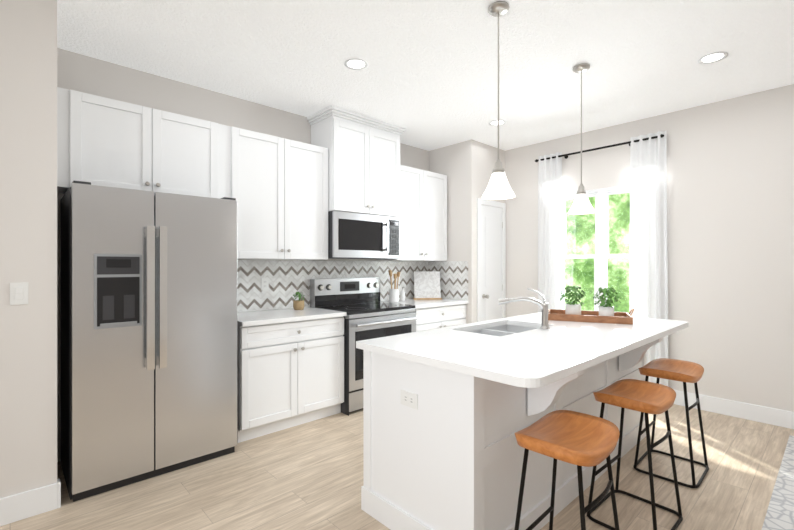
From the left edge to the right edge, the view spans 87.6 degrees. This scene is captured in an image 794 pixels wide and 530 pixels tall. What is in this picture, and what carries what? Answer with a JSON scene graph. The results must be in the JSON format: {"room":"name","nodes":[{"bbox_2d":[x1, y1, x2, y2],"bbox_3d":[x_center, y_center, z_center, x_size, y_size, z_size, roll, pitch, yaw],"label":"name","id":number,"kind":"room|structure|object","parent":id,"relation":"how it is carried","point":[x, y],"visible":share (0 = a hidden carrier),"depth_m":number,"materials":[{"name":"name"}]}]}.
{"room":"kitchen","nodes":[
{"label":"kitchen","id":0,"kind":"room"},
{"bbox_2d":[0,0,56,497],"bbox_3d":[-2.984,-0.070,1.721,2.390,2.820,0.690,0,0,-43],"label":"wall","id":1,"kind":"structure","parent":0,"point":[28,235],"depth_m":2.20,"materials":[{"name":"white paint"}]},
{"bbox_2d":[10,282,27,304],"bbox_3d":[-1.985,0.150,2.176,0.072,0.116,0.008,0,0,-43],"label":"switch plate","id":2,"kind":"object","parent":1,"relation":"attached to","point":[19,293],"visible":1,"depth_m":2.17,"materials":[{"name":"white plastic"}]},
{"bbox_2d":[0,479,60,525],"bbox_3d":[-2.737,1.270,1.489,2.374,0.140,0.047,0,0,-43],"label":"baseboard","id":3,"kind":"structure","parent":1,"relation":"attached to","point":[27,504],"depth_m":2.20,"materials":[{"name":"white wood"}]},
{"bbox_2d":[57,48,428,461],"bbox_3d":[-1.631,-0.070,3.561,7.180,2.820,0.150,0,0,-43],"label":"wall","id":4,"kind":"structure","parent":0,"point":[88,74],"depth_m":3.30,"materials":[{"name":"white paint"}]},
{"bbox_2d":[57,87,220,198],"bbox_3d":[-1.865,-0.800,3.012,0.990,0.620,0.328,0,0,-43],"label":"upper cabinet","id":5,"kind":"object","parent":4,"relation":"attached to","point":[102,141],"depth_m":2.85,"materials":[{"name":"white wood"}]},
{"bbox_2d":[221,126,328,259],"bbox_3d":[-1.095,-0.580,3.732,0.917,1.061,0.328,0,0,-43],"label":"upper cabinet","id":6,"kind":"object","parent":4,"relation":"attached to","point":[288,194],"depth_m":3.57,"materials":[{"name":"white wood"}]},
{"bbox_2d":[237,260,467,311],"bbox_3d":[-0.363,0.186,4.211,2.720,0.465,0.630,0,0,-43],"label":"backsplash","id":7,"kind":"structure","parent":4,"relation":"attached to","point":[288,279],"depth_m":4.19,"materials":[{"name":"white tile"}]},
{"bbox_2d":[261,278,268,289],"bbox_3d":[-1.220,0.175,3.825,0.072,0.116,0.006,0,0,-43],"label":"outlet","id":8,"kind":"object","parent":7,"relation":"attached to","point":[264,283],"visible":1,"depth_m":3.82,"materials":[{"name":"white plastic"}]},
{"bbox_2d":[310,111,400,218],"bbox_3d":[-0.415,-0.959,4.316,0.863,0.893,0.403,0,0,-43],"label":"upper cabinet","id":9,"kind":"object","parent":4,"relation":"attached to","point":[365,167],"depth_m":4.11,"materials":[{"name":"white wood"}]},
{"bbox_2d":[328,211,399,258],"bbox_3d":[-0.398,-0.286,4.298,0.863,0.443,0.453,0,0,-43],"label":"microwave","id":10,"kind":"object","parent":9,"relation":"attached to","point":[357,236],"visible":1,"depth_m":4.11,"materials":[{"name":"silver metal"}]},
{"bbox_2d":[377,165,446,260],"bbox_3d":[0.195,-0.580,4.937,0.868,1.061,0.328,0,0,-43],"label":"upper cabinet","id":11,"kind":"object","parent":4,"relation":"attached to","point":[423,221],"depth_m":4.81,"materials":[{"name":"white wood"}]},
{"bbox_2d":[0,404,793,529],"bbox_3d":[0.551,1.390,1.227,7.180,0.100,6.540,0,0,-43],"label":"floor","id":12,"kind":"structure","parent":0,"point":[307,476],"depth_m":2.48,"materials":[{"name":"brown wood"}]},
{"bbox_2d":[60,181,236,501],"bbox_3d":[-1.691,0.432,2.860,0.935,1.815,0.752,0,0,-43],"label":"refrigerator","id":13,"kind":"object","parent":12,"relation":"on","point":[148,334],"visible":1,"depth_m":2.55,"materials":[{"name":"silver metal"}]},
{"bbox_2d":[237,307,346,442],"bbox_3d":[-1.009,0.880,3.599,0.944,0.920,0.638,0,0,-43],"label":"base cabinet","id":14,"kind":"object","parent":12,"relation":"on","point":[290,367],"visible":0.92,"depth_m":3.35,"materials":[{"name":"white wood"}]},
{"bbox_2d":[291,292,304,309],"bbox_3d":[-0.922,0.335,3.886,0.112,0.169,0.113,0,0,-43],"label":"potted plant","id":15,"kind":"object","parent":14,"relation":"on","point":[298,304],"visible":1,"depth_m":3.86,"materials":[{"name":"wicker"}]},
{"bbox_2d":[310,277,416,415],"bbox_3d":[-0.315,0.740,4.179,0.854,1.200,0.713,0,0,-43],"label":"range oven","id":16,"kind":"object","parent":12,"relation":"on","point":[370,315],"visible":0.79,"depth_m":4.02,"materials":[{"name":"silver metal"}]},
{"bbox_2d":[380,298,468,331],"bbox_3d":[0.299,0.880,4.822,0.913,0.920,0.638,0,0,-43],"label":"base cabinet","id":17,"kind":"object","parent":12,"relation":"on","point":[434,314],"visible":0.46,"depth_m":4.63,"materials":[{"name":"white wood"}]},
{"bbox_2d":[388,270,399,301],"bbox_3d":[-0.036,0.238,4.680,0.139,0.362,0.139,0,0,-43],"label":"utensil crock","id":18,"kind":"object","parent":17,"relation":"on","point":[394,295],"visible":1,"depth_m":4.64,"materials":[{"name":"white ceramic"}]},
{"bbox_2d":[400,287,404,300],"bbox_3d":[0.067,0.338,4.849,0.060,0.162,0.065,0,0,-43],"label":"soap bottle","id":19,"kind":"object","parent":17,"relation":"on","point":[402,295],"visible":1,"depth_m":4.83,"materials":[{"name":"white ceramic"}]},
{"bbox_2d":[413,271,441,299],"bbox_3d":[0.370,0.249,5.067,0.340,0.340,0.140,0,0,-5],"label":"cookbook stand","id":20,"kind":"object","parent":17,"relation":"on","point":[426,285],"visible":0.98,"depth_m":5.05,"materials":[{"name":"stone"}]},
{"bbox_2d":[358,324,684,529],"bbox_3d":[0.973,0.897,2.686,2.276,0.885,1.005,0,0,-43],"label":"kitchen island","id":21,"kind":"object","parent":12,"relation":"on","point":[448,454],"depth_m":1.99,"materials":[{"name":"white wood"}]},
{"bbox_2d":[401,389,417,409],"bbox_3d":[0.059,0.653,2.012,0.006,0.072,0.116,0,0,-43],"label":"outlet","id":22,"kind":"object","parent":21,"relation":"attached to","point":[409,399],"visible":1,"depth_m":2.01,"materials":[{"name":"white plastic"}]},
{"bbox_2d":[356,312,687,391],"bbox_3d":[0.979,0.440,2.680,2.320,0.039,1.060,0,0,-43],"label":"island countertop","id":23,"kind":"structure","parent":21,"relation":"on","point":[535,358],"depth_m":2.13,"materials":[{"name":"white stone"}]},
{"bbox_2d":[498,288,549,329],"bbox_3d":[0.830,0.284,2.710,0.333,0.270,0.062,0,0,4],"label":"faucet","id":24,"kind":"object","parent":23,"relation":"on","point":[544,315],"visible":1,"depth_m":2.70,"materials":[{"name":"silver metal"}]},
{"bbox_2d":[548,285,633,324],"bbox_3d":[1.466,0.290,3.191,0.628,0.257,0.350,0,0,24],"label":"tray","id":25,"kind":"object","parent":23,"relation":"on","point":[574,312],"visible":0.94,"depth_m":3.10,"materials":[{"name":"brown wood"}]},
{"bbox_2d":[514,410,619,529],"bbox_3d":[0.690,0.998,1.678,0.426,0.682,0.372,0,0,-43],"label":"stool","id":26,"kind":"object","parent":12,"relation":"on","point":[579,439],"visible":1,"depth_m":1.65,"materials":[{"name":"brown wood"}]},
{"bbox_2d":[587,379,682,529],"bbox_3d":[1.260,0.998,2.197,0.424,0.682,0.369,0,0,-43],"label":"stool","id":27,"kind":"object","parent":12,"relation":"on","point":[646,397],"visible":0.98,"depth_m":2.18,"materials":[{"name":"brown wood"}]},
{"bbox_2d":[633,358,708,487],"bbox_3d":[1.804,0.998,2.727,0.421,0.682,0.367,0,0,-43],"label":"stool","id":28,"kind":"object","parent":12,"relation":"on","point":[683,371],"visible":1,"depth_m":2.70,"materials":[{"name":"brown wood"}]},
{"bbox_2d":[762,435,793,529],"bbox_3d":[3.114,1.334,1.794,1.900,0.012,2.170,0,0,-43],"label":"rug","id":29,"kind":"object","parent":12,"relation":"on","point":[780,513],"visible":0.96,"depth_m":2.35,"materials":[{"name":"grey fabric"}]},
{"bbox_2d":[57,0,793,150],"bbox_3d":[0.551,-1.530,1.227,7.180,0.100,6.540,0,0,-43],"label":"ceiling","id":30,"kind":"structure","parent":0,"point":[427,78],"depth_m":2.91,"materials":[{"name":"white paint"}]},
{"bbox_2d":[344,58,367,69],"bbox_3d":[-0.300,-1.476,3.045,0.176,0.008,0.176,0,0,-43],"label":"recessed light","id":31,"kind":"object","parent":30,"relation":"in","point":[356,64],"visible":1,"depth_m":3.04,"materials":[{"name":"white"}]},
{"bbox_2d":[489,120,505,125],"bbox_3d":[1.044,-1.476,4.302,0.176,0.008,0.176,0,0,-43],"label":"recessed light","id":32,"kind":"object","parent":30,"relation":"in","point":[495,122],"visible":0.92,"depth_m":4.29,"materials":[{"name":"white"}]},
{"bbox_2d":[482,1,515,199],"bbox_3d":[0.583,-0.935,2.379,0.192,1.090,0.192,0,0,-43],"label":"pendant light","id":33,"kind":"object","parent":30,"relation":"hanging from","point":[498,187],"visible":1,"depth_m":2.35,"materials":[{"name":"white glass"}]},
{"bbox_2d":[568,63,594,213],"bbox_3d":[1.378,-0.935,3.095,0.192,1.090,0.192,0,0,-43],"label":"pendant light","id":34,"kind":"object","parent":30,"relation":"hanging from","point":[581,204],"visible":1,"depth_m":3.07,"materials":[{"name":"white glass"}]},
{"bbox_2d":[697,51,727,63],"bbox_3d":[2.251,-1.476,2.952,0.176,0.008,0.176,0,0,-43],"label":"recessed light","id":35,"kind":"object","parent":30,"relation":"in","point":[713,57],"visible":1,"depth_m":2.95,"materials":[{"name":"white plastic"}]},
{"bbox_2d":[429,139,504,323],"bbox_3d":[0.907,-0.070,5.364,0.710,2.820,0.680,0,0,-43],"label":"wall","id":36,"kind":"structure","parent":0,"point":[467,167],"depth_m":5.00,"materials":[{"name":"white paint"}]},
{"bbox_2d":[477,198,505,321],"bbox_3d":[1.197,0.273,5.115,0.595,2.135,0.078,0,0,-43],"label":"pantry door","id":37,"kind":"structure","parent":36,"relation":"in","point":[491,255],"depth_m":5.12,"materials":[{"name":"white wood"}]},
{"bbox_2d":[505,84,793,411],"bbox_3d":[3.119,-0.070,3.627,0.150,2.820,6.240,0,0,-43],"label":"wall","id":38,"kind":"structure","parent":0,"point":[730,214],"depth_m":3.74,"materials":[{"name":"white paint"}]},
{"bbox_2d":[562,185,629,311],"bbox_3d":[2.221,-0.070,4.532,0.165,1.520,1.010,0,0,-43],"label":"window unit","id":39,"kind":"structure","parent":38,"relation":"in","point":[602,225],"depth_m":4.54,"materials":[{"name":"white"}]},
{"bbox_2d":[673,389,793,428],"bbox_3d":[3.280,1.270,3.332,0.017,0.140,5.530,0,0,-43],"label":"baseboard","id":40,"kind":"structure","parent":38,"relation":"attached to","point":[773,416],"depth_m":3.62,"materials":[{"name":"white wood"}]},
{"label":"outside","id":41,"kind":"structure","parent":0,"visible":0},
{"bbox_2d":[565,193,629,312],"bbox_3d":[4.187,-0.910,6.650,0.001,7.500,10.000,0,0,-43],"label":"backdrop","id":42,"kind":"structure","parent":41,"point":[570,249],"depth_m":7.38,"materials":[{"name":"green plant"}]}
]}

